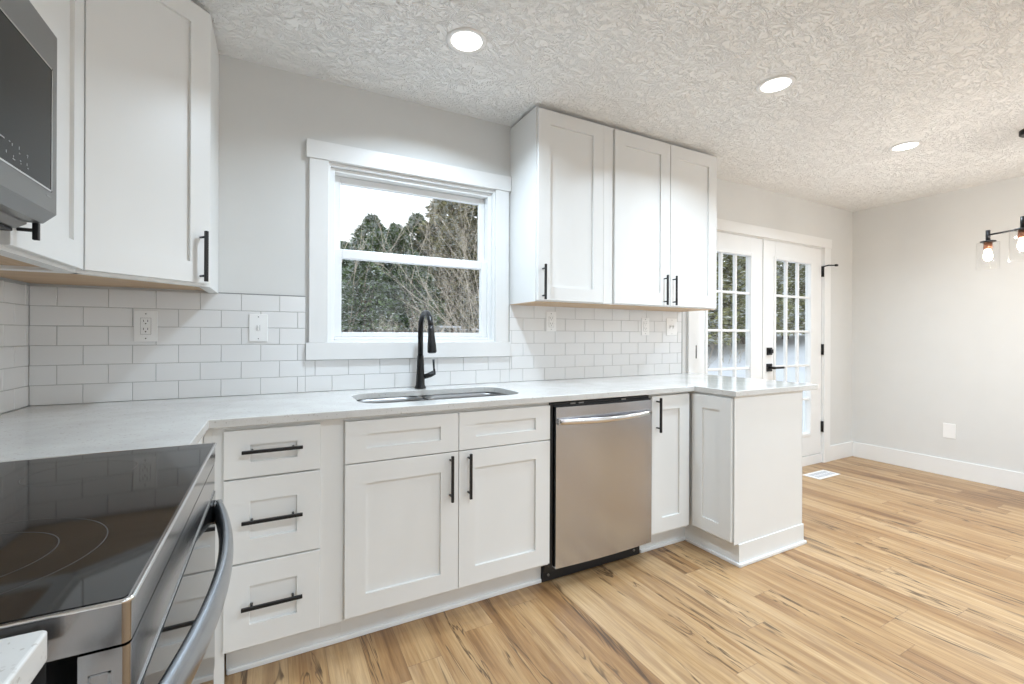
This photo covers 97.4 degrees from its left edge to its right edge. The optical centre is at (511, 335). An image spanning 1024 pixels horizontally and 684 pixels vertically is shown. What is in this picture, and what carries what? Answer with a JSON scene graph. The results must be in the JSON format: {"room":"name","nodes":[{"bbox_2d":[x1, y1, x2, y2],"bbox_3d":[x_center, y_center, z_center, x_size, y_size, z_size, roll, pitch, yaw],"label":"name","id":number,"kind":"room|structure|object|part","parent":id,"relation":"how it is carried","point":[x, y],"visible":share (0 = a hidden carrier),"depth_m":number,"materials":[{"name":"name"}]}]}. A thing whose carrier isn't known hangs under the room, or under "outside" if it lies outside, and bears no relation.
{"room":"kitchen","nodes":[
{"label":"kitchen","id":0,"kind":"room"},
{"bbox_2d":[0,277,26,414],"bbox_3d":[-0.729,-0.037,-0.604,0.160,2.455,5.200,0,0,-28],"label":"wall","id":1,"kind":"structure","parent":0,"point":[1,278],"depth_m":1.64,"materials":[{"name":"paint"}]},
{"bbox_2d":[0,280,28,413],"bbox_3d":[-1.227,0.042,0.519,0.007,0.464,2.750,0,0,-28],"label":"tile backsplash","id":2,"kind":"structure","parent":1,"relation":"attached to","point":[14,297],"depth_m":1.64,"materials":[{"name":"tile"}]},
{"bbox_2d":[0,0,84,272],"bbox_3d":[-1.325,-0.721,1.109,0.359,1.062,0.433,0,0,-28],"label":"upper cabinet","id":3,"kind":"object","parent":1,"relation":"attached to","point":[56,244],"visible":0.56,"depth_m":1.26,"materials":[{"name":"paint"}]},
{"bbox_3d":[-1.365,-0.206,1.089,0.253,0.012,0.401,0,0,-28],"label":"underside panel","id":4,"kind":"part","parent":3,"relation":"part of","materials":[{"name":"brown wood"}]},
{"bbox_3d":[-1.097,-0.313,1.020,0.037,0.190,0.011,0,0,-28],"label":"handle","id":5,"kind":"part","parent":3,"relation":"part of","materials":[{"name":"black metal"}]},
{"bbox_2d":[27,54,852,445],"bbox_3d":[0.740,-0.030,3.201,6.308,2.455,0.160,0,0,-28],"label":"wall","id":6,"kind":"structure","parent":0,"point":[267,115],"depth_m":2.19,"materials":[{"name":"paint"}]},
{"bbox_2d":[0,0,218,292],"bbox_3d":[-1.449,-0.721,1.619,0.616,1.062,0.592,0,0,-28],"label":"upper cabinet","id":7,"kind":"object","parent":6,"relation":"attached to","point":[151,67],"visible":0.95,"depth_m":1.55,"materials":[{"name":"paint"}]},
{"bbox_3d":[-1.479,-0.206,1.627,0.571,0.012,0.547,0,0,-28],"label":"underside panel","id":8,"kind":"part","parent":7,"relation":"part of","materials":[{"name":"brown wood"}]},
{"bbox_3d":[-1.238,-0.719,1.553,0.019,1.040,0.394,0,0,20],"label":"door","id":9,"kind":"part","parent":7,"relation":"part of","materials":[{"name":"paint"}]},
{"bbox_3d":[-1.161,-0.298,1.693,0.037,0.190,0.011,0,0,20],"label":"handle","id":10,"kind":"part","parent":7,"relation":"part of","materials":[{"name":"black metal"}]},
{"bbox_2d":[29,286,681,405],"bbox_3d":[-0.290,0.044,2.563,3.556,0.468,0.008,0,0,-28],"label":"tile backsplash","id":11,"kind":"structure","parent":6,"relation":"attached to","point":[83,348],"depth_m":2.06,"materials":[{"name":"tile"}]},
{"bbox_2d":[134,310,157,341],"bbox_3d":[-1.543,-0.040,1.894,0.078,0.130,0.007,0,0,-28],"label":"wall outlet","id":12,"kind":"object","parent":11,"relation":"attached to","point":[145,322],"visible":1,"depth_m":1.89,"materials":[{"name":"white plastic"}]},
{"bbox_2d":[140,318,150,333],"bbox_3d":[-1.542,-0.040,1.892,0.036,0.070,0.002,0,0,-28],"label":"receptacle","id":13,"kind":"object","parent":12,"relation":"attached to","point":[145,323],"depth_m":1.89,"materials":[{"name":"white plastic"}]},
{"bbox_2d":[249,314,267,340],"bbox_3d":[-1.176,-0.036,2.084,0.075,0.126,0.014,0,0,-28],"label":"light switch","id":14,"kind":"object","parent":11,"relation":"attached to","point":[258,323],"visible":1,"depth_m":2.09,"materials":[{"name":"white plastic"}]},
{"bbox_2d":[546,312,555,330],"bbox_3d":[0.247,-0.088,2.838,0.075,0.123,0.007,0,0,-28],"label":"wall outlet","id":15,"kind":"object","parent":11,"relation":"attached to","point":[550,316],"visible":1,"depth_m":2.83,"materials":[{"name":"white plastic"}]},
{"bbox_2d":[549,316,553,326],"bbox_3d":[0.248,-0.088,2.836,0.034,0.068,0.002,0,0,-28],"label":"receptacle","id":16,"kind":"object","parent":15,"relation":"attached to","point":[551,318],"depth_m":2.84,"materials":[{"name":"white plastic"}]},
{"bbox_2d":[641,318,648,334],"bbox_3d":[0.952,-0.065,3.210,0.075,0.125,0.007,0,0,-28],"label":"wall outlet","id":17,"kind":"object","parent":11,"relation":"attached to","point":[644,321],"visible":1,"depth_m":3.21,"materials":[{"name":"white plastic"}]},
{"bbox_2d":[666,318,676,334],"bbox_3d":[1.186,-0.064,3.329,0.110,0.125,0.014,0,0,-28],"label":"light switch","id":18,"kind":"object","parent":11,"relation":"attached to","point":[671,324],"visible":1,"depth_m":3.33,"materials":[{"name":"white plastic"}]},
{"bbox_2d":[305,138,510,359],"bbox_3d":[-0.505,-0.415,2.439,1.116,1.072,0.024,0,0,-28],"label":"trim","id":19,"kind":"structure","parent":6,"relation":"attached to","point":[319,153],"depth_m":2.33,"materials":[{"name":"paint"}]},
{"bbox_2d":[328,163,494,341],"bbox_3d":[-0.538,-0.411,2.503,0.918,0.894,0.121,0,0,-28],"label":"window","id":20,"kind":"structure","parent":6,"relation":"in","point":[339,175],"depth_m":2.46,"materials":[{"name":"white plastic"}]},
{"bbox_3d":[-0.549,-0.619,2.527,0.848,0.410,0.028,0,0,-28],"label":"sash","id":21,"kind":"part","parent":20,"relation":"part of","materials":[{"name":"white plastic"}]},
{"bbox_3d":[-0.535,-0.217,2.498,0.850,0.447,0.034,0,0,-28],"label":"sash","id":22,"kind":"part","parent":20,"relation":"part of","materials":[{"name":"white plastic"}]},
{"bbox_2d":[509,106,612,307],"bbox_3d":[0.301,-0.714,2.673,0.520,1.062,0.360,0,0,-28],"label":"upper cabinet","id":23,"kind":"object","parent":6,"relation":"attached to","point":[561,164],"visible":1,"depth_m":2.55,"materials":[{"name":"paint"}]},
{"bbox_3d":[0.175,-0.290,2.425,0.011,0.190,0.037,0,0,-28],"label":"handle","id":24,"kind":"part","parent":23,"relation":"part of","materials":[{"name":"black metal"}]},
{"bbox_3d":[0.288,-0.185,2.693,0.520,0.003,0.293,0,0,-28],"label":"underside panel","id":25,"kind":"part","parent":23,"relation":"part of","materials":[{"name":"brown wood"}]},
{"bbox_3d":[0.336,-0.713,2.540,0.446,1.040,0.019,0,0,-28],"label":"door","id":26,"kind":"part","parent":23,"relation":"part of","materials":[{"name":"paint"}]},
{"bbox_2d":[584,128,716,311],"bbox_3d":[0.944,-0.711,3.011,0.931,1.062,0.360,0,0,-28],"label":"upper cabinet","id":27,"kind":"object","parent":6,"relation":"attached to","point":[664,195],"visible":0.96,"depth_m":2.86,"materials":[{"name":"paint"}]},
{"bbox_3d":[0.810,-0.711,2.790,0.456,1.040,0.019,0,0,-28],"label":"door","id":28,"kind":"part","parent":27,"relation":"part of","materials":[{"name":"paint"}]},
{"bbox_3d":[0.930,-0.182,3.032,0.931,0.003,0.293,0,0,-28],"label":"underside panel","id":29,"kind":"part","parent":27,"relation":"part of","materials":[{"name":"brown wood"}]},
{"bbox_3d":[0.977,-0.289,2.848,0.011,0.190,0.037,0,0,-28],"label":"handle","id":30,"kind":"part","parent":27,"relation":"part of","materials":[{"name":"black metal"}]},
{"bbox_3d":[1.047,-0.289,2.885,0.011,0.190,0.037,0,0,-28],"label":"handle","id":31,"kind":"part","parent":27,"relation":"part of","materials":[{"name":"black metal"}]},
{"bbox_3d":[1.211,-0.709,3.001,0.440,1.040,0.019,0,0,-28],"label":"door","id":32,"kind":"part","parent":27,"relation":"part of","materials":[{"name":"paint"}]},
{"bbox_2d":[696,232,764,379],"bbox_3d":[1.777,0.141,3.676,0.874,1.938,0.064,0,0,-28],"label":"door","id":33,"kind":"structure","parent":6,"relation":"in","point":[753,249],"depth_m":3.76,"materials":[{"name":"paint"}]},
{"bbox_2d":[687,218,831,466],"bbox_3d":[2.164,0.139,3.924,1.967,2.128,0.150,0,0,-28],"label":"trim","id":34,"kind":"structure","parent":6,"relation":"attached to","point":[724,226],"depth_m":4.25,"materials":[{"name":"paint"}]},
{"bbox_2d":[765,240,837,456],"bbox_3d":[2.602,0.144,4.063,0.968,1.938,0.148,0,0,-28],"label":"door","id":35,"kind":"structure","parent":6,"relation":"in","point":[775,251],"depth_m":4.15,"materials":[{"name":"paint"}]},
{"bbox_3d":[2.279,0.277,3.888,0.152,0.067,0.070,0,0,-28],"label":"lever handle","id":36,"kind":"part","parent":35,"relation":"part of","materials":[{"name":"black metal"}]},
{"bbox_2d":[830,441,852,460],"bbox_3d":[3.236,1.135,4.422,0.424,0.145,0.014,0,0,-28],"label":"baseboard","id":37,"kind":"structure","parent":6,"relation":"attached to","point":[843,450],"depth_m":4.41,"materials":[{"name":"paint"}]},
{"bbox_2d":[191,0,1023,211],"bbox_3d":[1.996,-1.312,0.830,6.308,0.120,5.520,0,0,-28],"label":"ceiling","id":38,"kind":"structure","parent":0,"point":[872,77],"depth_m":2.11,"materials":[{"name":"white paint"}]},
{"bbox_2d":[446,27,486,53],"bbox_3d":[-0.194,-1.258,1.925,0.172,0.007,0.172,0,0,-28],"label":"recessed light","id":39,"kind":"object","parent":38,"relation":"in","point":[463,40],"visible":1,"depth_m":1.92,"materials":[{"name":"paint"}]},
{"bbox_2d":[756,75,795,94],"bbox_3d":[1.320,-1.252,2.249,0.172,0.007,0.172,0,0,-28],"label":"recessed light","id":40,"kind":"object","parent":38,"relation":"in","point":[776,84],"visible":1,"depth_m":2.24,"materials":[{"name":"paint"}]},
{"bbox_2d":[888,141,922,151],"bbox_3d":[2.597,-1.246,2.968,0.172,0.007,0.172,0,0,-28],"label":"recessed light","id":41,"kind":"object","parent":38,"relation":"in","point":[905,146],"visible":1,"depth_m":2.96,"materials":[{"name":"paint"}]},
{"bbox_2d":[979,129,1023,260],"bbox_3d":[3.101,-0.840,2.700,0.475,0.815,0.521,0,0,-28],"label":"chandelier","id":42,"kind":"object","parent":38,"relation":"hanging from","point":[988,243],"visible":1,"depth_m":2.89,"materials":[{"name":"black metal"}]},
{"bbox_2d":[983,242,992,249],"bbox_3d":[3.111,-0.588,2.938,0.042,0.044,0.042,0,0,-28],"label":"socket","id":43,"kind":"object","parent":42,"relation":"attached to","point":[986,245],"depth_m":2.93,"materials":[{"name":"orange metal"}]},
{"bbox_3d":[3.111,-0.527,2.938,0.046,0.076,0.046,0,0,-28],"label":"bulb","id":44,"kind":"part","parent":42,"relation":"part of","materials":[{"name":"beige glass"}]},
{"bbox_3d":[3.126,-0.655,2.839,0.023,0.066,0.224,0,0,-8],"label":"arm","id":45,"kind":"part","parent":42,"relation":"part of","materials":[{"name":"black metal"}]},
{"bbox_3d":[2.949,-0.528,2.594,0.046,0.076,0.046,0,0,-28],"label":"bulb","id":46,"kind":"part","parent":42,"relation":"part of","materials":[{"name":"beige glass"}]},
{"bbox_2d":[1018,229,1023,237],"bbox_3d":[2.949,-0.588,2.594,0.042,0.044,0.042,0,0,-28],"label":"socket","id":47,"kind":"object","parent":42,"relation":"attached to","point":[1020,231],"depth_m":2.59,"materials":[{"name":"orange metal"}]},
{"bbox_3d":[3.038,-0.655,2.642,0.223,0.066,0.025,0,0,-28],"label":"arm","id":48,"kind":"part","parent":42,"relation":"part of","materials":[{"name":"black metal"}]},
{"bbox_2d":[224,456,1023,683],"bbox_3d":[1.984,1.262,0.830,6.308,0.120,5.520,0,0,-28],"label":"floor","id":49,"kind":"structure","parent":0,"point":[902,575],"depth_m":1.92,"materials":[{"name":"brown wood"}]},
{"bbox_2d":[0,443,232,683],"bbox_3d":[-0.857,0.713,0.659,0.757,0.955,0.769,0,0,-28],"label":"electric range","id":50,"kind":"object","parent":49,"relation":"on","point":[111,555],"visible":1,"depth_m":0.63,"materials":[{"name":"black glass"}]},
{"bbox_2d":[0,443,212,623],"bbox_3d":[-0.884,0.272,0.644,0.688,0.001,0.753,0,0,-28],"label":"glass cooktop","id":51,"kind":"object","parent":50,"relation":"in","point":[82,535],"depth_m":0.65,"materials":[{"name":"black glass"}]},
{"bbox_3d":[-0.597,0.646,0.796,0.041,0.646,0.756,0,0,-28],"label":"oven door","id":52,"kind":"part","parent":50,"relation":"part of","materials":[{"name":"metal"}]},
{"bbox_3d":[-0.577,0.389,0.806,0.001,0.002,0.730,0,0,-28],"label":"door trim","id":53,"kind":"part","parent":50,"relation":"part of","materials":[{"name":"silver metal"}]},
{"bbox_3d":[-0.577,0.611,0.806,0.002,0.441,0.730,0,0,-28],"label":"door glass","id":54,"kind":"part","parent":50,"relation":"part of","materials":[{"name":"black glass"}]},
{"bbox_3d":[-0.547,0.436,0.814,0.065,0.058,0.724,0,0,-28],"label":"handle","id":55,"kind":"part","parent":50,"relation":"part of","materials":[{"name":"metal"}]},
{"bbox_2d":[204,419,342,683],"bbox_3d":[-0.957,0.748,1.832,0.438,0.884,0.632,0,0,-28],"label":"base cabinet","id":56,"kind":"object","parent":49,"relation":"on","point":[279,486],"visible":0.93,"depth_m":1.59,"materials":[{"name":"paint"}]},
{"bbox_3d":[-0.838,0.924,1.580,0.299,0.286,0.019,0,0,-28],"label":"drawer","id":57,"kind":"part","parent":56,"relation":"part of","materials":[{"name":"paint"}]},
{"bbox_3d":[-0.832,0.924,1.562,0.187,0.011,0.037,0,0,-28],"label":"handle","id":58,"kind":"part","parent":56,"relation":"part of","materials":[{"name":"black metal"}]},
{"bbox_3d":[-0.837,0.633,1.580,0.299,0.284,0.019,0,0,-28],"label":"drawer","id":59,"kind":"part","parent":56,"relation":"part of","materials":[{"name":"paint"}]},
{"bbox_3d":[-0.831,0.633,1.562,0.187,0.011,0.037,0,0,-28],"label":"handle","id":60,"kind":"part","parent":56,"relation":"part of","materials":[{"name":"black metal"}]},
{"bbox_3d":[-0.836,0.404,1.580,0.299,0.162,0.019,0,0,-28],"label":"drawer","id":61,"kind":"part","parent":56,"relation":"part of","materials":[{"name":"paint"}]},
{"bbox_3d":[-0.830,0.395,1.562,0.187,0.011,0.037,0,0,-28],"label":"handle","id":62,"kind":"part","parent":56,"relation":"part of","materials":[{"name":"black metal"}]},
{"bbox_2d":[226,579,540,674],"bbox_3d":[-0.429,1.183,1.875,1.290,0.019,0.010,0,0,-28],"label":"trim","id":63,"kind":"structure","parent":49,"relation":"on","point":[237,669],"depth_m":1.80,"materials":[{"name":"paint"}]},
{"bbox_2d":[340,395,549,636],"bbox_3d":[-0.357,0.750,2.143,0.914,0.884,0.641,0,0,-28],"label":"base cabinet","id":64,"kind":"object","parent":49,"relation":"on","point":[441,508],"visible":0.9,"depth_m":1.86,"materials":[{"name":"paint"}]},
{"bbox_3d":[-0.430,0.776,1.794,0.452,0.576,0.019,0,0,-28],"label":"door","id":65,"kind":"part","parent":64,"relation":"part of","materials":[{"name":"paint"}]},
{"bbox_3d":[-0.429,0.404,1.794,0.452,0.160,0.019,0,0,-28],"label":"false drawer","id":66,"kind":"part","parent":64,"relation":"part of","materials":[{"name":"paint"}]},
{"bbox_3d":[-0.250,0.591,1.858,0.011,0.190,0.037,0,0,-28],"label":"handle","id":67,"kind":"part","parent":64,"relation":"part of","materials":[{"name":"black metal"}]},
{"bbox_3d":[-0.178,0.591,1.896,0.011,0.190,0.037,0,0,-28],"label":"handle","id":68,"kind":"part","parent":64,"relation":"part of","materials":[{"name":"black metal"}]},
{"bbox_3d":[-0.026,0.406,2.006,0.454,0.160,0.019,0,0,-28],"label":"false drawer","id":69,"kind":"part","parent":64,"relation":"part of","materials":[{"name":"paint"}]},
{"bbox_3d":[-0.028,0.777,2.006,0.454,0.576,0.019,0,0,-28],"label":"door","id":70,"kind":"part","parent":64,"relation":"part of","materials":[{"name":"paint"}]},
{"bbox_2d":[541,395,651,581],"bbox_3d":[0.337,0.757,2.490,0.630,0.876,0.664,0,0,-28],"label":"dishwasher","id":71,"kind":"object","parent":49,"relation":"on","point":[601,449],"visible":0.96,"depth_m":2.21,"materials":[{"name":"silver metal"}]},
{"bbox_3d":[0.423,1.147,2.319,0.626,0.098,0.022,0,0,-28],"label":"kick plate","id":72,"kind":"part","parent":71,"relation":"part of","materials":[{"name":"black plastic"}]},
{"bbox_3d":[0.485,0.407,2.223,0.588,0.032,0.054,0,0,-28],"label":"handle","id":73,"kind":"part","parent":71,"relation":"part of","materials":[{"name":"metal"}]},
{"bbox_2d":[639,392,688,552],"bbox_3d":[0.767,0.755,2.736,0.352,0.884,0.641,0,0,-28],"label":"base cabinet","id":74,"kind":"object","parent":49,"relation":"on","point":[670,411],"visible":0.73,"depth_m":2.48,"materials":[{"name":"paint"}]},
{"bbox_3d":[0.787,0.425,2.404,0.011,0.185,0.037,0,0,-28],"label":"handle","id":75,"kind":"part","parent":74,"relation":"part of","materials":[{"name":"black metal"}]},
{"bbox_3d":[0.870,0.697,2.480,0.285,0.742,0.019,0,0,-28],"label":"door","id":76,"kind":"part","parent":74,"relation":"part of","materials":[{"name":"paint"}]},
{"bbox_2d":[640,537,806,567],"bbox_3d":[1.089,1.189,2.750,0.939,0.019,0.848,0,0,-28],"label":"trim","id":77,"kind":"structure","parent":49,"relation":"on","point":[798,544],"depth_m":2.49,"materials":[{"name":"paint"}]},
{"bbox_2d":[685,391,803,563],"bbox_3d":[1.211,0.757,2.840,0.620,0.884,0.872,0,0,-28],"label":"base cabinet","id":78,"kind":"object","parent":49,"relation":"on","point":[745,452],"visible":0.69,"depth_m":2.44,"materials":[{"name":"paint"}]},
{"bbox_3d":[1.083,0.699,2.439,0.019,0.744,0.248,0,0,-28],"label":"panel","id":79,"kind":"part","parent":78,"relation":"part of","materials":[{"name":"paint"}]},
{"bbox_3d":[1.413,0.701,2.464,0.598,0.770,0.006,0,0,-28],"label":"panel","id":80,"kind":"part","parent":78,"relation":"part of","materials":[{"name":"paint"}]},
{"bbox_3d":[1.235,1.143,2.837,0.576,0.114,0.842,0,0,-28],"label":"trim","id":81,"kind":"part","parent":78,"relation":"part of","materials":[{"name":"paint"}]},
{"bbox_2d":[803,470,839,479],"bbox_3d":[2.680,1.203,3.893,0.320,0.004,0.140,0,0,-28],"label":"floor vent","id":82,"kind":"object","parent":49,"relation":"in","point":[821,474],"visible":1,"depth_m":3.89,"materials":[{"name":"white metal"}]},
{"bbox_3d":[-0.515,0.750,-0.102,0.656,0.884,0.865,0,0,-28],"label":"base cabinet","id":83,"kind":"object","parent":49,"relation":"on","visible":0},
{"bbox_2d":[0,630,46,683],"bbox_3d":[-0.523,0.292,-0.111,0.649,0.030,0.878,0,0,-28],"label":"countertop","id":84,"kind":"structure","parent":83,"relation":"on","point":[22,656],"depth_m":0.40,"materials":[{"name":"white stone"}]},
{"bbox_2d":[852,176,1023,472],"bbox_3d":[4.709,-0.013,2.264,0.160,2.455,5.200,0,0,-28],"label":"wall","id":85,"kind":"structure","parent":0,"point":[938,326],"depth_m":3.92,"materials":[{"name":"paint"}]},
{"bbox_2d":[853,442,1023,491],"bbox_3d":[4.631,1.141,2.217,0.014,0.145,5.186,0,0,-28],"label":"baseboard","id":86,"kind":"structure","parent":85,"relation":"attached to","point":[1008,479],"depth_m":3.89,"materials":[{"name":"paint"}]},
{"bbox_2d":[943,423,955,438],"bbox_3d":[3.765,0.820,3.870,0.006,0.124,0.082,0,0,-28],"label":"blank wall plate","id":87,"kind":"object","parent":85,"relation":"attached to","point":[949,430],"visible":1,"depth_m":3.87,"materials":[{"name":"white plastic"}]},
{"bbox_3d":[-1.044,-0.965,0.579,0.359,0.572,0.762,0,0,-28],"label":"cabinet","id":88,"kind":"object","parent":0,"visible":0},
{"bbox_2d":[0,0,56,230],"bbox_3d":[-1.015,-0.451,0.596,0.431,0.448,0.759,0,0,-28],"label":"microwave","id":89,"kind":"object","parent":88,"relation":"attached to","point":[28,46],"visible":1,"depth_m":0.90,"materials":[{"name":"grey paint"}]},
{"bbox_3d":[-0.848,-0.450,0.675,0.002,0.263,0.703,0,0,-28],"label":"door glass","id":90,"kind":"part","parent":89,"relation":"part of","materials":[{"name":"black glass"}]},
{"bbox_3d":[-1.339,0.746,1.421,0.619,0.884,1.020,0,0,-28],"label":"base cabinet","id":91,"kind":"object","parent":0,"visible":0},
{"bbox_2d":[0,373,817,461],"bbox_3d":[0.000,0.295,2.134,3.667,0.030,1.037,0,0,-28],"label":"countertop","id":92,"kind":"structure","parent":91,"relation":"on","point":[43,431],"depth_m":1.73,"materials":[{"name":"white stone"}]},
{"bbox_2d":[415,310,436,388],"bbox_3d":[-0.416,0.074,2.300,0.112,0.408,0.250,0,0,-28],"label":"kitchen faucet","id":93,"kind":"object","parent":92,"relation":"on","point":[431,346],"visible":1,"depth_m":2.35,"materials":[{"name":"black metal"}]},
{"bbox_3d":[-0.441,-0.012,2.294,0.028,0.236,0.205,0,0,-28],"label":"spout","id":94,"kind":"part","parent":93,"relation":"part of","materials":[{"name":"black metal"}]},
{"bbox_3d":[-0.437,0.178,2.388,0.068,0.104,0.029,0,0,-21],"label":"lever","id":95,"kind":"part","parent":93,"relation":"part of","materials":[{"name":"black metal"}]},
{"bbox_2d":[357,392,505,402],"bbox_3d":[-0.354,0.409,2.148,0.774,0.201,0.379,0,0,-28],"label":"double sink","id":96,"kind":"object","parent":92,"relation":"in","point":[476,394],"visible":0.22,"depth_m":2.31,"materials":[{"name":"metal"}]},
{"bbox_3d":[-0.544,0.403,2.048,0.344,0.191,0.379,0,0,-28],"label":"bowl","id":97,"kind":"part","parent":96,"relation":"part of","materials":[{"name":"metal"}]},
{"bbox_3d":[-0.201,0.410,2.229,0.428,0.201,0.379,0,0,-28],"label":"bowl","id":98,"kind":"part","parent":96,"relation":"part of","materials":[{"name":"metal"}]},
{"label":"outside","id":99,"kind":"structure","parent":0,"visible":0},
{"bbox_2d":[341,327,804,431],"bbox_3d":[0.165,-0.198,27.905,72.000,3.485,44.000,0,0,-28],"label":"snowy ground","id":100,"kind":"structure","parent":99,"point":[727,353],"depth_m":14.20,"materials":[{"name":"white snow"}]},
{"bbox_2d":[340,240,380,331],"bbox_3d":[-6.446,-1.824,17.451,3.652,3.747,3.732,0,0,28],"label":"evergreen tree","id":101,"kind":"object","parent":100,"relation":"on","point":[344,262],"visible":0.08,"depth_m":17.13,"materials":[{"name":"green plant"}]},
{"bbox_2d":[343,213,410,330],"bbox_3d":[-6.425,-2.722,20.228,5.538,5.560,5.420,0,0,-38],"label":"evergreen tree","id":102,"kind":"object","parent":100,"relation":"on","point":[370,220],"visible":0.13,"depth_m":19.90,"materials":[{"name":"green plant"}]},
{"bbox_2d":[341,241,416,331],"bbox_3d":[-4.929,-1.494,15.117,3.240,3.324,3.311,0,0,-12],"label":"evergreen tree","id":103,"kind":"object","parent":100,"relation":"on","point":[381,281],"visible":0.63,"depth_m":14.54,"materials":[{"name":"green plant"}]},
{"bbox_2d":[341,228,417,331],"bbox_3d":[-5.248,-2.011,17.455,4.124,4.230,4.214,0,0,-13],"label":"evergreen tree","id":104,"kind":"object","parent":100,"relation":"on","point":[376,244],"visible":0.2,"depth_m":16.93,"materials":[{"name":"green plant"}]},
{"bbox_2d":[341,190,417,331],"bbox_3d":[-5.725,-2.770,14.553,5.200,6.058,2.284,0,0,-6],"label":"bare tree","id":105,"kind":"object","parent":100,"relation":"on","point":[356,264],"visible":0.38,"depth_m":14.55,"materials":[{"name":"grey plant"}]},
{"bbox_2d":[352,222,447,331],"bbox_3d":[-4.909,-2.304,18.898,4.713,4.835,4.816,0,0,-31],"label":"evergreen tree","id":106,"kind":"object","parent":100,"relation":"on","point":[393,234],"visible":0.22,"depth_m":18.41,"materials":[{"name":"green plant"}]},
{"bbox_2d":[365,302,434,332],"bbox_3d":[-2.994,-0.031,11.167,1.573,1.838,1.870,0,0,27],"label":"bare tree","id":107,"kind":"object","parent":100,"relation":"on","point":[406,302],"visible":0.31,"depth_m":11.09,"materials":[{"name":"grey plant"}]},
{"bbox_2d":[343,188,478,332],"bbox_3d":[-1.712,-2.382,12.071,5.568,6.485,4.499,0,0,-42],"label":"bare tree","id":108,"kind":"object","parent":100,"relation":"on","point":[464,240],"visible":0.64,"depth_m":12.15,"materials":[{"name":"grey plant"}]},
{"bbox_2d":[371,249,460,331],"bbox_3d":[-3.568,-1.455,15.815,3.130,3.142,3.063,0,0,15],"label":"evergreen tree","id":109,"kind":"object","parent":100,"relation":"on","point":[396,276],"visible":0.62,"depth_m":15.31,"materials":[{"name":"green plant"}]},
{"bbox_2d":[381,212,462,331],"bbox_3d":[-4.332,-2.669,19.963,5.538,5.560,5.420,0,0,8],"label":"evergreen tree","id":110,"kind":"object","parent":100,"relation":"on","point":[412,225],"visible":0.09,"depth_m":19.42,"materials":[{"name":"green plant"}]},
{"bbox_2d":[395,253,478,332],"bbox_3d":[-1.756,-0.528,11.737,3.016,2.869,2.096,0,0,-32],"label":"bare tree","id":111,"kind":"object","parent":100,"relation":"on","point":[410,323],"visible":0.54,"depth_m":11.36,"materials":[{"name":"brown plant"}]},
{"bbox_2d":[408,216,478,332],"bbox_3d":[-2.335,-2.220,17.253,3.507,4.699,3.578,0,0,-23],"label":"evergreen tree","id":112,"kind":"object","parent":100,"relation":"on","point":[433,270],"visible":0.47,"depth_m":16.77,"materials":[{"name":"green plant"}]},
{"bbox_2d":[410,199,478,332],"bbox_3d":[-2.596,-3.563,19.351,5.552,7.440,5.665,0,0,23],"label":"evergreen tree","id":113,"kind":"object","parent":100,"relation":"on","point":[448,205],"visible":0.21,"depth_m":18.66,"materials":[{"name":"green plant"}]},
{"bbox_2d":[434,326,460,332],"bbox_3d":[-2.248,0.081,15.328,0.840,0.820,0.600,0,0,-39],"label":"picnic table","id":114,"kind":"object","parent":100,"relation":"on","point":[434,326],"visible":0.27,"depth_m":15.14,"materials":[{"name":"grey wood"}]},
{"bbox_2d":[434,204,478,318],"bbox_3d":[-1.183,-4.141,20.627,6.560,8.615,6.429,0,0,-9],"label":"evergreen tree","id":115,"kind":"object","parent":100,"relation":"on","point":[476,206],"visible":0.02,"depth_m":19.35,"materials":[{"name":"green plant"}]},
{"bbox_2d":[445,227,478,329],"bbox_3d":[-0.826,-2.373,17.909,3.936,5.169,3.857,0,0,-35],"label":"evergreen tree","id":116,"kind":"object","parent":100,"relation":"on","point":[472,253],"visible":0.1,"depth_m":17.28,"materials":[{"name":"green plant"}]},
{"bbox_2d":[708,342,715,367],"bbox_3d":[5.185,0.422,12.515,1.002,1.339,0.933,0,0,5],"label":"bare tree","id":117,"kind":"object","parent":100,"relation":"on","point":[712,342],"visible":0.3,"depth_m":12.28,"materials":[{"name":"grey plant"}]},
{"bbox_2d":[708,253,742,345],"bbox_3d":[5.519,-2.045,15.035,3.838,5.864,3.884,0,0,-12],"label":"evergreen tree","id":118,"kind":"object","parent":100,"relation":"on","point":[712,314],"visible":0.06,"depth_m":14.34,"materials":[{"name":"green plant"}]},
{"bbox_2d":[708,333,744,363],"bbox_3d":[6.389,0.302,13.266,1.426,1.401,0.676,0,0,24],"label":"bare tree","id":119,"kind":"object","parent":100,"relation":"on","point":[725,333],"visible":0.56,"depth_m":13.31,"materials":[{"name":"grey plant"}]},
{"bbox_2d":[708,254,745,346],"bbox_3d":[7.038,-2.359,16.070,3.955,6.143,3.939,0,0,-14],"label":"evergreen tree","id":120,"kind":"object","parent":100,"relation":"on","point":[741,325],"visible":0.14,"depth_m":15.02,"materials":[{"name":"green plant"}]},
{"bbox_2d":[711,257,802,343],"bbox_3d":[8.673,-2.448,16.848,4.069,6.143,4.021,0,0,17],"label":"evergreen tree","id":121,"kind":"object","parent":100,"relation":"on","point":[779,323],"visible":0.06,"depth_m":15.66,"materials":[{"name":"green plant"}]},
{"bbox_2d":[728,261,804,342],"bbox_3d":[10.316,-2.481,17.638,4.021,6.143,4.069,0,0,-21],"label":"evergreen tree","id":122,"kind":"object","parent":100,"relation":"on","point":[791,269],"visible":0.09,"depth_m":16.62,"materials":[{"name":"green plant"}]},
{"bbox_2d":[776,263,804,338],"bbox_3d":[11.598,-2.736,19.088,4.160,6.448,4.026,0,0,41],"label":"evergreen tree","id":123,"kind":"object","parent":100,"relation":"on","point":[789,263],"visible":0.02,"depth_m":17.89,"materials":[{"name":"green plant"}]}
]}

